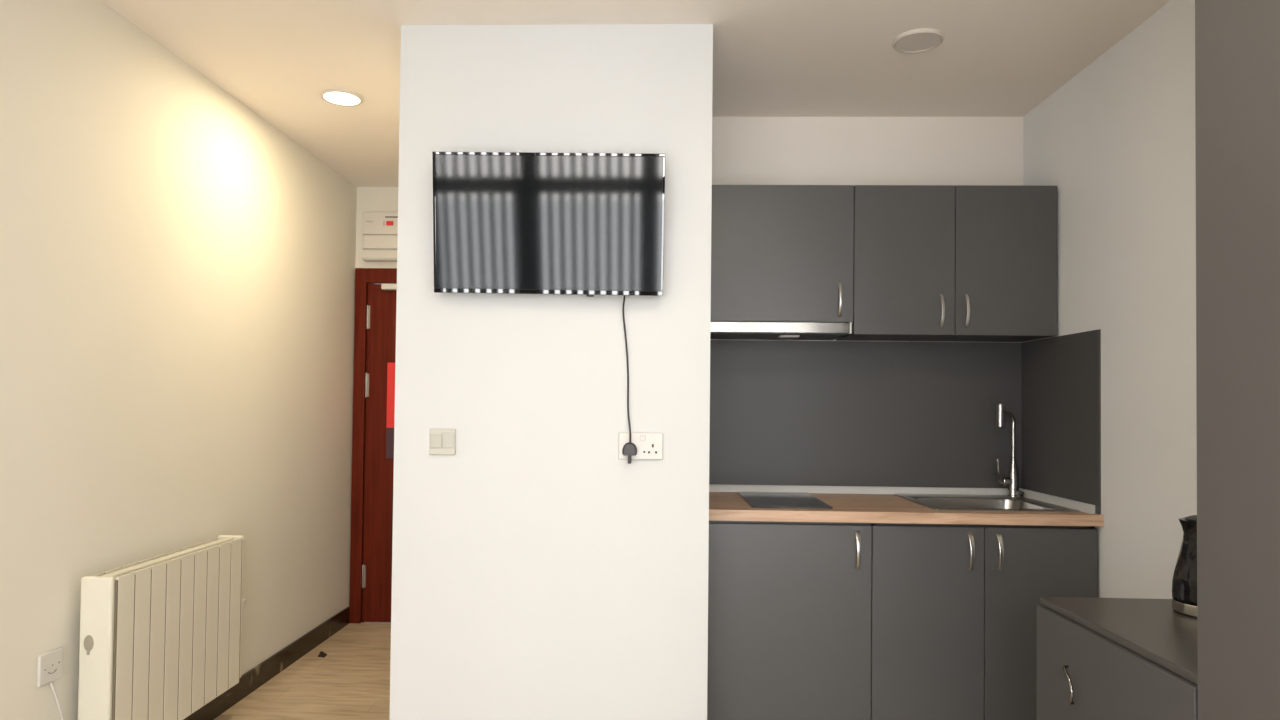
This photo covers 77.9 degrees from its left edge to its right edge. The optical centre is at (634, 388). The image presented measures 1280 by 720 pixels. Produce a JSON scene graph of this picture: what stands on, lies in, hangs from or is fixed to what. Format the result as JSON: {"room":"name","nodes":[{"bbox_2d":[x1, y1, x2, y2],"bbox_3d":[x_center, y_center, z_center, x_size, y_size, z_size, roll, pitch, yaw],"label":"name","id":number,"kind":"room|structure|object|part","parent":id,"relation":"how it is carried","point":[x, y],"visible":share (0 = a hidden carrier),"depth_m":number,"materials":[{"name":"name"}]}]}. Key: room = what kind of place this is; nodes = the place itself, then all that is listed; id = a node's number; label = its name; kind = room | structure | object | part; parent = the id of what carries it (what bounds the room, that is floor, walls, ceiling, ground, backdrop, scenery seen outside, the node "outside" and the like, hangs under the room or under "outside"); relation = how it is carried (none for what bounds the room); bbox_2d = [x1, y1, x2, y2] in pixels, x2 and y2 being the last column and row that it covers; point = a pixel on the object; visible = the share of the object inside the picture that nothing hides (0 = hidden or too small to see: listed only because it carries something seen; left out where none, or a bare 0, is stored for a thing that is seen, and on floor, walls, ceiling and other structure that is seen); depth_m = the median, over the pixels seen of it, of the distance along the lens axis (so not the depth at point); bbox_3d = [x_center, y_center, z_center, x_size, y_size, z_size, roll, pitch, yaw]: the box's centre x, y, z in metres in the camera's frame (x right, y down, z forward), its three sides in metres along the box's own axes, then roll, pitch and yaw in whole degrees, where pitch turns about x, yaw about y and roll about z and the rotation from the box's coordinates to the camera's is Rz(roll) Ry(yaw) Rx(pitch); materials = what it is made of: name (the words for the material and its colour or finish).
{"room":"studio apartment","nodes":[
{"label":"studio apartment","id":0,"kind":"room"},
{"bbox_2d":[0,0,356,719],"bbox_3d":[-1.805,0.026,1.869,0.120,2.574,5.870,1,-1,2],"label":"wall","id":1,"kind":"structure","parent":0,"point":[177,270],"depth_m":2.80,"materials":[{"name":"beige paint"}]},
{"bbox_2d":[37,647,62,686],"bbox_3d":[-1.732,0.825,2.349,0.013,0.092,0.092,1,-1,2],"label":"outlet plate","id":2,"kind":"object","parent":1,"relation":"attached to","point":[49,664],"visible":1,"depth_m":2.34,"materials":[{"name":"white plastic"}]},
{"bbox_2d":[49,682,63,719],"bbox_3d":[-1.725,1.023,2.385,0.016,0.303,0.085,0,-1,8],"label":"cable","id":3,"kind":"object","parent":2,"relation":"hanging from","point":[50,683],"visible":1,"depth_m":2.36,"materials":[{"name":"white plastic"}]},
{"bbox_2d":[78,535,246,719],"bbox_3d":[-1.657,0.878,2.846,0.134,0.584,0.843,1,-1,2],"label":"radiator","id":4,"kind":"object","parent":1,"relation":"attached to","point":[161,638],"visible":1,"depth_m":2.69,"materials":[{"name":"beige metal"}]},
{"bbox_2d":[183,607,349,719],"bbox_3d":[-1.752,1.264,1.827,0.012,0.098,5.600,1,-1,2],"label":"baseboard","id":5,"kind":"structure","parent":1,"relation":"attached to","point":[263,672],"depth_m":3.69,"materials":[{"name":"brown wood"}]},
{"bbox_2d":[214,622,390,719],"bbox_3d":[-0.066,1.380,1.790,3.627,0.100,5.870,1,-1,2],"label":"floor","id":6,"kind":"structure","parent":0,"point":[352,682],"depth_m":3.62,"materials":[{"name":"brown wood"}]},
{"bbox_2d":[318,651,326,657],"bbox_3d":[-1.585,1.345,4.027,0.040,0.028,0.054,1,-1,2],"label":"wedge","id":7,"kind":"object","parent":6,"relation":"on","point":[322,654],"visible":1,"depth_m":4.01,"materials":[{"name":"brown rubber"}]},
{"bbox_2d":[707,521,871,719],"bbox_3d":[0.561,0.925,3.138,0.599,0.878,0.628,1,-1,2],"label":"base cabinet","id":8,"kind":"object","parent":6,"relation":"on","point":[789,603],"visible":0.93,"depth_m":2.85,"materials":[{"name":"laminate"}]},
{"bbox_3d":[0.803,0.581,2.838,0.017,0.137,0.030,1,-1,2],"label":"handle","id":9,"kind":"part","parent":8,"relation":"part of","materials":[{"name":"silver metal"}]},
{"bbox_2d":[871,523,1097,719],"bbox_3d":[1.261,0.932,3.117,0.799,0.878,0.628,1,-1,2],"label":"base cabinet","id":10,"kind":"object","parent":6,"relation":"on","point":[954,606],"visible":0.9,"depth_m":2.83,"materials":[{"name":"laminate"}]},
{"bbox_2d":[709,484,1103,525],"bbox_3d":[0.971,0.452,3.140,1.409,0.070,0.620,1,-1,2],"label":"countertop","id":11,"kind":"structure","parent":10,"relation":"on","point":[723,506],"depth_m":2.88,"materials":[{"name":"brown wood"}]},
{"bbox_2d":[738,492,832,508],"bbox_3d":[0.588,0.441,3.159,0.298,0.006,0.497,1,-1,2],"label":"cooktop","id":12,"kind":"object","parent":11,"relation":"in","point":[754,499],"visible":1,"depth_m":3.10,"materials":[{"name":"black glass"}]},
{"bbox_3d":[0.968,0.433,3.156,1.401,0.030,0.573,1,-1,2],"label":"worktop edge strip","id":13,"kind":"part","parent":11,"relation":"part of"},
{"bbox_2d":[894,491,1079,511],"bbox_3d":[1.375,0.518,3.147,0.532,0.186,0.512,1,-1,2],"label":"sink","id":14,"kind":"object","parent":11,"relation":"in","point":[964,502],"visible":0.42,"depth_m":3.27,"materials":[{"name":"metal"}]},
{"bbox_2d":[996,404,1019,496],"bbox_3d":[1.572,0.258,3.342,0.119,0.390,0.057,1,-1,-18],"label":"kitchen faucet","id":15,"kind":"object","parent":11,"relation":"on","point":[1012,481],"visible":1,"depth_m":3.33,"materials":[{"name":"silver metal"}]},
{"bbox_3d":[1.543,0.348,3.337,0.045,0.108,0.018,1,-1,-22],"label":"lever","id":16,"kind":"part","parent":15,"relation":"part of","materials":[{"name":"silver metal"}]},
{"bbox_3d":[1.577,0.201,3.335,0.081,0.224,0.020,1,-1,-27],"label":"spout","id":17,"kind":"part","parent":15,"relation":"part of","materials":[{"name":"silver metal"}]},
{"bbox_3d":[1.054,0.877,2.847,0.397,0.763,0.018,1,-1,2],"label":"door","id":18,"kind":"part","parent":10,"relation":"part of","materials":[{"name":"laminate"}]},
{"bbox_3d":[1.204,0.584,2.826,0.017,0.136,0.030,1,-1,2],"label":"handle","id":19,"kind":"part","parent":10,"relation":"part of","materials":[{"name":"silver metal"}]},
{"bbox_3d":[1.306,0.586,2.823,0.017,0.134,0.030,1,-1,2],"label":"handle","id":20,"kind":"part","parent":10,"relation":"part of","materials":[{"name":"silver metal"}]},
{"bbox_3d":[1.454,0.881,2.835,0.398,0.763,0.018,1,-1,2],"label":"door","id":21,"kind":"part","parent":10,"relation":"part of","materials":[{"name":"laminate"}]},
{"bbox_2d":[1037,597,1197,719],"bbox_3d":[1.372,0.968,1.909,0.523,0.760,0.672,1,-1,2],"label":"base cabinet","id":22,"kind":"object","parent":6,"relation":"on","point":[1098,658],"visible":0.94,"depth_m":1.95,"materials":[{"name":"laminate"}]},
{"bbox_3d":[1.128,0.770,2.051,0.022,0.092,0.058,1,-1,2],"label":"handle","id":23,"kind":"part","parent":22,"relation":"part of","materials":[{"name":"metal"}]},
{"bbox_2d":[1172,515,1196,617],"bbox_3d":[1.516,0.464,2.076,0.158,0.258,0.177,2,-2,-43],"label":"electric kettle","id":24,"kind":"object","parent":22,"relation":"on","point":[1184,582],"visible":0.23,"depth_m":2.07,"materials":[{"name":"black plastic"}]},
{"bbox_3d":[1.511,0.341,2.085,0.100,0.012,0.100,1,-1,2],"label":"lid","id":25,"kind":"part","parent":24,"relation":"part of","materials":[{"name":"black plastic"}]},
{"bbox_2d":[1195,0,1279,719],"bbox_3d":[1.352,0.105,1.047,0.530,2.450,1.077,1,-1,2],"label":"wardrobe","id":26,"kind":"object","parent":6,"relation":"on","point":[1237,42],"visible":1,"depth_m":1.48,"materials":[{"name":"grey laminate"}]},
{"bbox_2d":[356,187,397,267],"bbox_3d":[-1.202,0.090,4.726,0.917,2.574,0.120,1,-1,2],"label":"wall","id":27,"kind":"structure","parent":0,"point":[369,199],"depth_m":4.70,"materials":[{"name":"beige paint"}]},
{"bbox_2d":[349,268,396,623],"bbox_3d":[-1.211,0.334,4.674,0.890,2.084,0.175,1,-1,2],"label":"door","id":28,"kind":"structure","parent":27,"relation":"in","point":[370,596],"depth_m":4.65,"materials":[{"name":"brown wood"}]},
{"bbox_2d":[386,363,394,457],"bbox_3d":[-1.325,0.128,4.655,0.262,0.563,0.004,1,-1,2],"label":"notice","id":29,"kind":"object","parent":28,"relation":"attached to","point":[390,366],"visible":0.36,"depth_m":4.66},
{"bbox_3d":[-1.327,0.319,4.651,0.262,0.180,0.004,1,-1,2],"label":"notice panel","id":30,"kind":"part","parent":29,"relation":"part of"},
{"bbox_2d":[362,212,397,261],"bbox_3d":[-1.403,-0.894,4.649,0.377,0.285,0.087,1,-1,2],"label":"box","id":31,"kind":"object","parent":27,"relation":"attached to","point":[380,229],"visible":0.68,"depth_m":4.62,"materials":[{"name":"white plastic"}]},
{"bbox_3d":[-1.405,-0.785,4.622,0.369,0.049,0.010,1,-1,2],"label":"rail","id":32,"kind":"part","parent":31,"relation":"part of","materials":[{"name":"white plastic"}]},
{"bbox_3d":[-1.402,-0.894,4.661,0.377,0.285,0.063,1,-1,2],"label":"casing","id":33,"kind":"part","parent":31,"relation":"part of","materials":[{"name":"white plastic"}]},
{"bbox_2d":[389,24,712,719],"bbox_3d":[-0.246,0.080,3.700,1.056,2.574,2.116,1,-1,2],"label":"wall partition","id":34,"kind":"structure","parent":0,"point":[539,572],"depth_m":2.64,"materials":[{"name":"white paint"}]},
{"bbox_2d":[429,429,455,454],"bbox_3d":[-0.640,0.177,2.644,0.088,0.087,0.014,1,-1,2],"label":"wall switch","id":35,"kind":"object","parent":34,"relation":"attached to","point":[442,441],"visible":1,"depth_m":2.64,"materials":[{"name":"beige plastic"}]},
{"bbox_2d":[432,152,665,296],"bbox_3d":[-0.278,-0.533,2.586,0.756,0.460,0.098,1,-1,2],"label":"television","id":36,"kind":"object","parent":34,"relation":"attached to","point":[588,224],"visible":1,"depth_m":2.57,"materials":[{"name":"black plastic"}]},
{"bbox_2d":[622,295,630,442],"bbox_3d":[-0.025,-0.086,2.612,0.036,0.536,0.046,1,-1,2],"label":"cable","id":37,"kind":"object","parent":36,"relation":"hanging from","point":[623,295],"visible":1,"depth_m":2.62,"materials":[{"name":"plastic"}]},
{"bbox_2d":[618,432,662,459],"bbox_3d":[0.022,0.190,2.623,0.148,0.090,0.016,1,-1,2],"label":"double socket","id":38,"kind":"object","parent":34,"relation":"attached to","point":[649,446],"visible":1,"depth_m":2.62,"materials":[{"name":"white plastic"}]},
{"bbox_2d":[622,442,636,463],"bbox_3d":[-0.015,0.211,2.605,0.049,0.070,0.031,1,-1,2],"label":"plug","id":39,"kind":"object","parent":38,"relation":"attached to","point":[629,449],"visible":1,"depth_m":2.59,"materials":[{"name":"plastic"}]},
{"bbox_2d":[101,0,1170,186],"bbox_3d":[-0.038,-1.293,1.844,3.627,0.100,5.870,1,-1,2],"label":"ceiling","id":40,"kind":"structure","parent":0,"point":[772,58],"depth_m":2.84,"materials":[{"name":"paint"}]},
{"bbox_2d":[320,88,363,106],"bbox_3d":[-1.225,-1.219,3.318,0.172,0.012,0.172,1,-1,2],"label":"recessed light","id":41,"kind":"object","parent":40,"relation":"in","point":[340,97],"visible":1,"depth_m":3.30,"materials":[{"name":"white plastic"}]},
{"bbox_2d":[324,92,359,104],"bbox_3d":[-1.225,-1.220,3.318,0.145,0.008,0.145,1,-1,2],"label":"diffuser","id":42,"kind":"object","parent":41,"relation":"attached to","point":[336,98],"depth_m":3.31,"materials":[{"name":"white plastic"}]},
{"bbox_2d":[892,28,944,53],"bbox_3d":[0.987,-1.207,2.752,0.172,0.012,0.172,1,-1,2],"label":"recessed light","id":43,"kind":"object","parent":40,"relation":"in","point":[921,40],"visible":1,"depth_m":2.74,"materials":[{"name":"white plastic"}]},
{"bbox_2d":[896,33,939,50],"bbox_3d":[0.987,-1.208,2.752,0.145,0.008,0.145,1,-1,2],"label":"diffuser","id":44,"kind":"object","parent":43,"relation":"attached to","point":[904,41],"depth_m":2.75,"materials":[{"name":"white plastic"}]},
{"bbox_2d":[710,117,1022,341],"bbox_3d":[0.985,0.089,3.518,1.414,2.574,0.120,1,-1,2],"label":"wall","id":45,"kind":"structure","parent":0,"point":[955,151],"depth_m":3.48,"materials":[{"name":"white paint"}]},
{"bbox_2d":[710,322,851,339],"bbox_3d":[0.575,-0.239,3.311,0.589,0.052,0.313,1,-1,2],"label":"extractor hood","id":46,"kind":"object","parent":45,"relation":"attached to","point":[718,330],"visible":0.85,"depth_m":3.16,"materials":[{"name":"metal"}]},
{"bbox_2d":[778,335,798,337],"bbox_3d":[0.639,-0.218,3.273,0.080,0.010,0.050,1,-1,2],"label":"lamp","id":47,"kind":"object","parent":46,"relation":"attached to","point":[779,336],"depth_m":3.25,"materials":[{"name":"white plastic"}]},
{"bbox_2d":[711,185,853,322],"bbox_3d":[0.581,-0.540,3.310,0.599,0.549,0.344,1,-1,2],"label":"upper cabinet","id":48,"kind":"object","parent":45,"relation":"attached to","point":[780,253],"visible":0.88,"depth_m":3.17,"materials":[{"name":"laminate"}]},
{"bbox_3d":[0.819,-0.354,3.142,0.011,0.134,0.030,1,-1,2],"label":"handle","id":49,"kind":"part","parent":48,"relation":"part of","materials":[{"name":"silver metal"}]},
{"bbox_2d":[709,340,1021,488],"bbox_3d":[0.979,0.123,3.454,1.400,0.662,0.008,1,-1,2],"label":"panel","id":50,"kind":"object","parent":45,"relation":"attached to","point":[798,413],"visible":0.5,"depth_m":3.45,"materials":[{"name":"grey laminate"}]},
{"bbox_2d":[836,185,1056,341],"bbox_3d":[1.280,-0.509,3.285,0.799,0.597,0.336,1,-1,2],"label":"upper cabinet","id":51,"kind":"object","parent":45,"relation":"attached to","point":[960,263],"visible":1,"depth_m":3.15,"materials":[{"name":"laminate"}]},
{"bbox_3d":[1.077,-0.514,3.160,0.397,0.597,0.018,1,-1,2],"label":"door","id":52,"kind":"part","parent":51,"relation":"part of","materials":[{"name":"laminate"}]},
{"bbox_3d":[1.218,-0.310,3.129,0.011,0.135,0.030,1,-1,2],"label":"handle","id":53,"kind":"part","parent":51,"relation":"part of","materials":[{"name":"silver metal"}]},
{"bbox_3d":[1.316,-0.309,3.126,0.011,0.135,0.030,1,-1,2],"label":"handle","id":54,"kind":"part","parent":51,"relation":"part of","materials":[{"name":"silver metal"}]},
{"bbox_3d":[1.477,-0.510,3.148,0.398,0.597,0.018,1,-1,2],"label":"door","id":55,"kind":"part","parent":51,"relation":"part of","materials":[{"name":"laminate"}]},
{"bbox_2d":[1023,0,1196,598],"bbox_3d":[1.684,0.050,1.194,0.120,2.574,4.727,1,-1,2],"label":"wall","id":56,"kind":"structure","parent":0,"point":[1116,141],"depth_m":2.63,"materials":[{"name":"grey paint"}]},
{"bbox_2d":[1022,329,1100,513],"bbox_3d":[1.676,0.123,3.135,0.008,0.662,0.602,1,-1,2],"label":"panel","id":57,"kind":"object","parent":56,"relation":"attached to","point":[1061,375],"visible":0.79,"depth_m":3.08,"materials":[{"name":"grey laminate"}]}
]}

